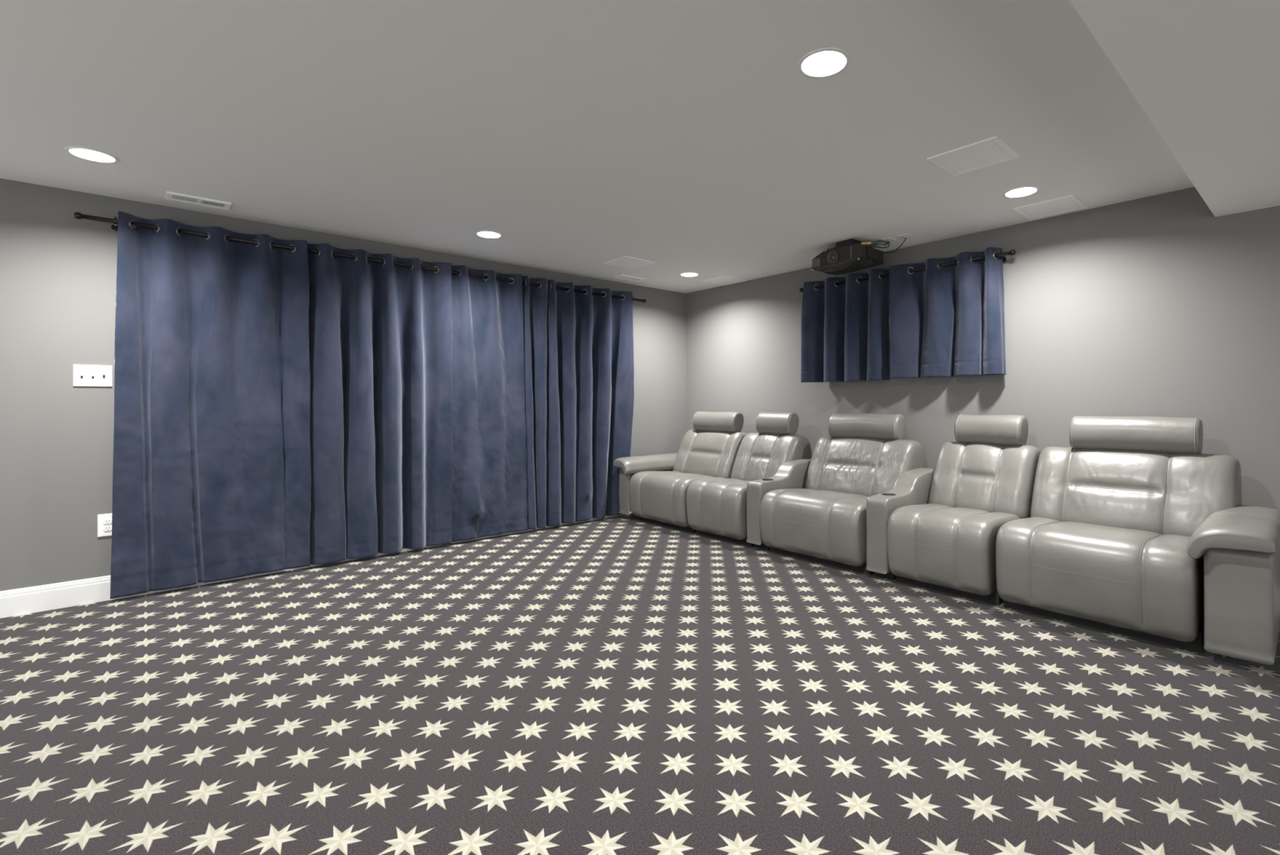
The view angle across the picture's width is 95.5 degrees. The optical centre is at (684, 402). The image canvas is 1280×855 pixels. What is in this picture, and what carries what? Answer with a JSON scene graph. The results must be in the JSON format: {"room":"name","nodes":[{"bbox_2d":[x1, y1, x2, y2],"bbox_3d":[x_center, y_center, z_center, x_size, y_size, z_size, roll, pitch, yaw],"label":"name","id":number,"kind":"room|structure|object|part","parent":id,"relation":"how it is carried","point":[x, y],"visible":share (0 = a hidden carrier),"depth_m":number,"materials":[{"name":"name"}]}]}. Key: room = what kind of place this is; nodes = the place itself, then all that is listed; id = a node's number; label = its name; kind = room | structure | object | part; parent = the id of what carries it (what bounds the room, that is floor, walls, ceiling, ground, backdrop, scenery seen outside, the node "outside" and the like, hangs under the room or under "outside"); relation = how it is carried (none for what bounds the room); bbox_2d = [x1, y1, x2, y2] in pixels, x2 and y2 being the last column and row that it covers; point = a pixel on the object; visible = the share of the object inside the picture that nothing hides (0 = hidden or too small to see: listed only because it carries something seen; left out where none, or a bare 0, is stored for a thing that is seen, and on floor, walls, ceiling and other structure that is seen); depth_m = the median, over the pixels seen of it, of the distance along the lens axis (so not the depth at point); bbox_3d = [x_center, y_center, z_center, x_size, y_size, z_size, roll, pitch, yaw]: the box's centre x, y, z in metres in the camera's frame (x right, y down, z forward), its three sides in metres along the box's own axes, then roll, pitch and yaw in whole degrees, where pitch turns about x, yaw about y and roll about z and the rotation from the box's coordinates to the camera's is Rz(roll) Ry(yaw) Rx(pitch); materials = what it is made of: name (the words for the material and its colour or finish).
{"room":"home theater","nodes":[
{"label":"home theater","id":0,"kind":"room"},
{"bbox_2d":[0,177,686,591],"bbox_3d":[-2.660,-0.032,4.353,7.393,2.440,0.120,0,0,-42],"label":"wall","id":1,"kind":"structure","parent":0,"point":[58,269],"depth_m":3.41,"materials":[{"name":"grey paint"}]},
{"bbox_2d":[73,364,112,386],"bbox_3d":[-3.530,-0.160,3.460,0.164,0.128,0.022,0,0,-42],"label":"switch plate","id":2,"kind":"object","parent":1,"relation":"attached to","point":[101,375],"visible":1,"depth_m":3.46,"materials":[{"name":"white plastic"}]},
{"bbox_2d":[97,513,111,537],"bbox_3d":[-3.487,0.738,3.503,0.084,0.134,0.012,0,0,-42],"label":"wall outlet","id":3,"kind":"object","parent":1,"relation":"attached to","point":[104,521],"visible":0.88,"depth_m":3.49,"materials":[{"name":"white plastic"}]},
{"bbox_2d":[103,525,111,531],"bbox_3d":[-3.483,0.759,3.502,0.037,0.029,0.004,0,0,-42],"label":"socket","id":4,"kind":"object","parent":3,"relation":"attached to","point":[106,528],"depth_m":3.50,"materials":[{"name":"grey plastic"}]},
{"bbox_2d":[103,519,111,524],"bbox_3d":[-3.483,0.717,3.502,0.037,0.029,0.004,0,0,-42],"label":"socket","id":5,"kind":"object","parent":3,"relation":"attached to","point":[105,521],"depth_m":3.50,"materials":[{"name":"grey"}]},
{"bbox_2d":[0,514,624,617],"bbox_3d":[-2.609,1.114,4.303,7.153,0.146,0.015,0,0,-42],"label":"baseboard","id":6,"kind":"structure","parent":1,"relation":"attached to","point":[21,601],"depth_m":3.38,"materials":[{"name":"white paint"}]},
{"bbox_2d":[74,212,646,302],"bbox_3d":[-1.999,-1.079,4.806,4.223,0.077,0.109,0,0,-42],"label":"curtain rod","id":7,"kind":"object","parent":1,"relation":"attached to","point":[78,215],"visible":0.77,"depth_m":4.05,"materials":[{"name":"brown metal"}]},
{"bbox_2d":[110,211,311,599],"bbox_3d":[-3.050,0.011,3.795,1.016,2.302,0.087,0,0,-42],"label":"curtain","id":8,"kind":"object","parent":7,"relation":"hanging from","point":[211,468],"visible":1,"depth_m":3.75,"materials":[{"name":"blue fabric"}]},
{"bbox_2d":[307,243,452,564],"bbox_3d":[-2.316,0.008,4.467,1.004,2.304,0.150,0,0,-42],"label":"curtain","id":9,"kind":"object","parent":7,"relation":"hanging from","point":[380,335],"visible":0.97,"depth_m":4.45,"materials":[{"name":"blue fabric"}]},
{"bbox_2d":[451,265,527,542],"bbox_3d":[-1.688,0.004,5.028,0.688,2.302,0.100,0,0,-42],"label":"curtain","id":10,"kind":"object","parent":7,"relation":"hanging from","point":[489,494],"visible":0.96,"depth_m":5.02,"materials":[{"name":"blue fabric"}]},
{"bbox_2d":[522,275,634,528],"bbox_3d":[-1.019,0.000,5.661,1.234,2.300,0.143,0,0,-42],"label":"curtain","id":11,"kind":"object","parent":7,"relation":"hanging from","point":[579,366],"visible":0.97,"depth_m":5.59,"materials":[{"name":"blue fabric"}]},
{"bbox_2d":[0,0,1194,293],"bbox_3d":[0.125,-1.335,1.303,7.393,0.140,8.387,0,0,-42],"label":"ceiling","id":12,"kind":"structure","parent":0,"point":[680,136],"depth_m":2.57,"materials":[{"name":"white paint"}]},
{"bbox_2d":[64,146,119,163],"bbox_3d":[-2.994,-1.266,2.932,0.194,0.038,0.194,0,0,-42],"label":"recessed light","id":13,"kind":"object","parent":12,"relation":"in","point":[90,154],"visible":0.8,"depth_m":2.97,"materials":[{"name":"white plastic"}]},
{"bbox_2d":[165,191,231,210],"bbox_3d":[-3.003,-1.246,3.588,0.305,0.010,0.150,0,0,-42],"label":"ceiling vent","id":14,"kind":"object","parent":12,"relation":"in","point":[170,195],"visible":1,"depth_m":3.58,"materials":[{"name":"white plastic"}]},
{"bbox_2d":[475,230,502,238],"bbox_3d":[-1.466,-1.273,4.338,0.194,0.038,0.194,0,0,-42],"label":"recessed light","id":15,"kind":"object","parent":12,"relation":"in","point":[488,234],"visible":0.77,"depth_m":4.39,"materials":[{"name":"white plastic"}]},
{"bbox_2d":[603,255,655,269],"bbox_3d":[-0.499,-1.259,5.228,0.336,0.007,0.336,0,0,-42],"label":"ceiling panel","id":16,"kind":"object","parent":12,"relation":"attached to","point":[628,262],"visible":1,"depth_m":5.21,"materials":[{"name":"white plastic"}]},
{"bbox_2d":[613,274,646,281],"bbox_3d":[-0.555,-1.257,5.869,0.305,0.010,0.150,0,0,-42],"label":"ceiling vent","id":17,"kind":"object","parent":12,"relation":"in","point":[622,276],"visible":1,"depth_m":5.85,"materials":[{"name":"white plastic"}]},
{"bbox_2d":[680,271,698,276],"bbox_3d":[0.045,-1.280,5.721,0.194,0.038,0.194,0,0,-42],"label":"recessed light","id":18,"kind":"object","parent":12,"relation":"in","point":[688,273],"visible":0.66,"depth_m":5.79,"materials":[{"name":"white plastic"}]},
{"bbox_2d":[701,275,746,285],"bbox_3d":[0.405,-1.263,6.028,0.336,0.007,0.336,0,0,-42],"label":"ceiling panel","id":19,"kind":"object","parent":12,"relation":"attached to","point":[723,280],"visible":1,"depth_m":6.03,"materials":[{"name":"white plastic"}]},
{"bbox_2d":[797,47,850,78],"bbox_3d":[0.518,-1.282,2.167,0.194,0.038,0.194,0,0,-42],"label":"recessed light","id":20,"kind":"object","parent":12,"relation":"in","point":[823,63],"visible":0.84,"depth_m":2.20,"materials":[{"name":"white plastic"}]},
{"bbox_2d":[811,238,884,275],"bbox_3d":[1.310,-1.155,4.679,0.372,0.231,0.459,0,0,-42],"label":"projector","id":21,"kind":"object","parent":12,"relation":"attached to","point":[849,255],"visible":0.99,"depth_m":4.55,"materials":[{"name":"black plastic"}]},
{"bbox_2d":[813,257,819,267],"bbox_3d":[1.063,-1.131,4.689,0.006,0.068,0.066,0,0,-42],"label":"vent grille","id":22,"kind":"object","parent":21,"relation":"attached to","point":[815,260],"depth_m":4.69,"materials":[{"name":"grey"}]},
{"bbox_2d":[860,240,889,248],"bbox_3d":[1.489,-1.245,4.548,0.242,0.044,0.117,0,0,-1],"label":"cable","id":23,"kind":"object","parent":21,"relation":"on","point":[868,242],"visible":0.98,"depth_m":4.52,"materials":[{"name":"black plastic"}]},
{"bbox_3d":[1.490,-1.159,4.539,0.225,0.087,0.009,0,0,-42],"label":"panel","id":24,"kind":"part","parent":21,"relation":"part of","materials":[{"name":"black plastic"}]},
{"bbox_2d":[880,237,897,242],"bbox_3d":[1.591,-1.266,4.528,0.116,0.010,0.074,0,0,-42],"label":"ceiling plate","id":25,"kind":"object","parent":12,"relation":"attached to","point":[887,239],"visible":0.92,"depth_m":4.51,"materials":[{"name":"white plastic"}]},
{"bbox_2d":[897,233,913,239],"bbox_3d":[1.684,-1.267,4.427,0.116,0.010,0.074,0,0,-42],"label":"ceiling plate","id":26,"kind":"object","parent":12,"relation":"attached to","point":[905,235],"visible":1,"depth_m":4.42,"materials":[{"name":"white plastic"}]},
{"bbox_2d":[883,237,906,253],"bbox_3d":[1.621,-1.219,4.539,0.016,0.087,0.266,0,0,-31],"label":"power cable","id":27,"kind":"object","parent":26,"relation":"hanging from","point":[905,237],"visible":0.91,"depth_m":4.49,"materials":[{"name":"black plastic"}]},
{"bbox_2d":[926,136,1020,176],"bbox_3d":[1.494,-1.268,3.005,0.336,0.007,0.336,0,0,-42],"label":"ceiling panel","id":28,"kind":"object","parent":12,"relation":"attached to","point":[992,151],"visible":1,"depth_m":2.99,"materials":[{"name":"white plastic"}]},
{"bbox_2d":[1002,186,1039,198],"bbox_3d":[2.032,-1.288,3.507,0.194,0.038,0.194,0,0,-42],"label":"recessed light","id":29,"kind":"object","parent":12,"relation":"in","point":[1024,191],"visible":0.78,"depth_m":3.55,"materials":[{"name":"white plastic"}]},
{"bbox_2d":[1013,194,1088,220],"bbox_3d":[2.392,-1.272,3.794,0.336,0.007,0.336,0,0,-42],"label":"ceiling panel","id":30,"kind":"object","parent":12,"relation":"attached to","point":[1071,202],"visible":1,"depth_m":3.78,"materials":[{"name":"white plastic"}]},
{"bbox_2d":[0,514,1279,854],"bbox_3d":[0.136,1.225,1.303,7.393,0.100,8.387,0,0,-42],"label":"floor","id":31,"kind":"structure","parent":0,"point":[621,684],"depth_m":2.16,"materials":[{"name":"carpet"}]},
{"bbox_2d":[613,411,746,533],"bbox_3d":[0.001,0.634,5.835,1.060,1.083,1.023,0,0,-42],"label":"seat","id":32,"kind":"object","parent":31,"relation":"on","point":[653,488],"visible":0.75,"depth_m":5.73,"materials":[{"name":"grey leather"}]},
{"bbox_3d":[-0.272,0.883,6.137,0.942,0.487,0.179,0,0,-42],"label":"arm panel","id":33,"kind":"part","parent":32,"relation":"part of","materials":[{"name":"grey leather"}]},
{"bbox_2d":[628,471,724,527],"bbox_3d":[-0.064,0.902,5.644,0.640,0.438,0.830,0,0,-42],"label":"seat cushion","id":34,"kind":"object","parent":32,"relation":"on","point":[660,496],"depth_m":5.44,"materials":[{"name":"grey leather"}]},
{"bbox_3d":[0.286,0.554,5.966,0.462,0.530,0.830,0,0,-42],"label":"backrest","id":35,"kind":"part","parent":32,"relation":"part of","materials":[{"name":"grey leather"}]},
{"bbox_2d":[686,412,812,546],"bbox_3d":[0.591,0.631,5.214,1.029,1.084,0.670,0,0,-42],"label":"seat","id":36,"kind":"object","parent":31,"relation":"on","point":[717,508],"visible":0.68,"depth_m":5.13,"materials":[{"name":"grey leather"}]},
{"bbox_2d":[686,478,750,539],"bbox_3d":[0.444,0.900,5.089,0.641,0.439,0.654,0,0,-42],"label":"seat cushion","id":37,"kind":"object","parent":36,"relation":"on","point":[715,506],"depth_m":4.85,"materials":[{"name":"grey leather"}]},
{"bbox_3d":[0.800,0.552,5.405,0.462,0.529,0.670,0,0,-42],"label":"backrest","id":38,"kind":"part","parent":36,"relation":"part of","materials":[{"name":"grey leather"}]},
{"bbox_2d":[746,458,811,550],"bbox_3d":[0.869,0.834,4.896,0.896,0.676,0.160,0,0,-42],"label":"console","id":39,"kind":"object","parent":31,"relation":"on","point":[793,473],"visible":0.47,"depth_m":4.64,"materials":[{"name":"grey leather"}]},
{"bbox_2d":[760,413,926,574],"bbox_3d":[1.234,0.629,4.512,1.029,1.082,0.885,0,0,-42],"label":"seat","id":40,"kind":"object","parent":31,"relation":"on","point":[863,455],"visible":0.8,"depth_m":4.40,"materials":[{"name":"grey leather"}]},
{"bbox_2d":[760,488,869,566],"bbox_3d":[1.085,0.897,4.389,0.640,0.439,0.863,0,0,-42],"label":"seat cushion","id":41,"kind":"object","parent":40,"relation":"on","point":[828,524],"depth_m":4.15,"materials":[{"name":"grey leather"}]},
{"bbox_3d":[1.442,0.548,4.702,0.462,0.531,0.885,0,0,-42],"label":"backrest","id":42,"kind":"part","parent":40,"relation":"part of","materials":[{"name":"grey leather"}]},
{"bbox_2d":[866,467,934,579],"bbox_3d":[1.585,0.830,4.114,0.898,0.678,0.160,0,0,-42],"label":"console","id":43,"kind":"object","parent":31,"relation":"on","point":[913,486],"visible":0.54,"depth_m":3.85,"materials":[{"name":"grey leather"}]},
{"bbox_2d":[887,413,1040,605],"bbox_3d":[1.867,0.626,3.820,1.028,1.083,0.640,0,0,-42],"label":"seat","id":44,"kind":"object","parent":31,"relation":"on","point":[983,481],"visible":0.89,"depth_m":3.69,"materials":[{"name":"grey leather"}]},
{"bbox_2d":[887,503,1020,595],"bbox_3d":[1.720,0.893,3.696,0.640,0.440,0.622,0,0,-42],"label":"seat cushion","id":45,"kind":"object","parent":44,"relation":"on","point":[953,546],"depth_m":3.48,"materials":[{"name":"grey leather"}]},
{"bbox_3d":[2.076,0.545,4.011,0.461,0.531,0.640,0,0,-42],"label":"backrest","id":46,"kind":"part","parent":44,"relation":"part of","materials":[{"name":"grey leather"}]},
{"bbox_2d":[995,415,1279,664],"bbox_3d":[2.456,0.623,3.153,1.061,1.083,1.119,0,0,-42],"label":"seat","id":47,"kind":"object","parent":31,"relation":"on","point":[1133,530],"visible":1,"depth_m":3.01,"materials":[{"name":"grey leather"}]},
{"bbox_2d":[995,516,1204,641],"bbox_3d":[2.236,0.892,3.131,0.641,0.439,0.853,0,0,-42],"label":"seat cushion","id":48,"kind":"object","parent":47,"relation":"on","point":[1140,575],"depth_m":2.91,"materials":[{"name":"grey leather"}]},
{"bbox_3d":[2.617,0.544,3.418,0.463,0.529,0.945,0,0,-42],"label":"backrest","id":49,"kind":"part","parent":47,"relation":"part of","materials":[{"name":"grey leather"}]},
{"bbox_3d":[2.748,0.870,2.838,0.948,0.494,0.229,0,0,-42],"label":"arm panel","id":50,"kind":"part","parent":47,"relation":"part of","materials":[{"name":"grey leather"}]},
{"bbox_2d":[685,186,1279,511],"bbox_3d":[2.813,-0.057,3.758,0.120,2.440,8.147,0,0,-42],"label":"wall","id":51,"kind":"structure","parent":0,"point":[1163,305],"depth_m":3.83,"materials":[{"name":"grey paint"}]},
{"bbox_2d":[799,249,1015,292],"bbox_3d":[1.724,-1.047,4.774,0.109,0.066,1.840,0,0,-42],"label":"curtain rod","id":52,"kind":"object","parent":51,"relation":"attached to","point":[1011,252],"visible":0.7,"depth_m":4.43,"materials":[{"name":"brown metal"}]},
{"bbox_2d":[800,268,889,382],"bbox_3d":[1.392,-0.649,5.088,0.143,0.923,0.820,0,0,-42],"label":"curtain","id":53,"kind":"object","parent":52,"relation":"hanging from","point":[845,327],"visible":1,"depth_m":5.00,"materials":[{"name":"blue fabric"}]},
{"bbox_2d":[888,247,1005,377],"bbox_3d":[1.990,-0.656,4.445,0.137,0.914,0.849,0,0,-42],"label":"curtain","id":54,"kind":"object","parent":52,"relation":"hanging from","point":[948,320],"visible":1,"depth_m":4.42,"materials":[{"name":"blue fabric"}]},
{"bbox_2d":[1069,0,1279,217],"bbox_3d":[1.624,-1.172,-0.334,7.153,0.200,3.708,0,0,-42],"label":"soffit","id":55,"kind":"object","parent":51,"relation":"attached to","point":[1205,73],"depth_m":1.92,"materials":[{"name":"white paint"}]}
]}

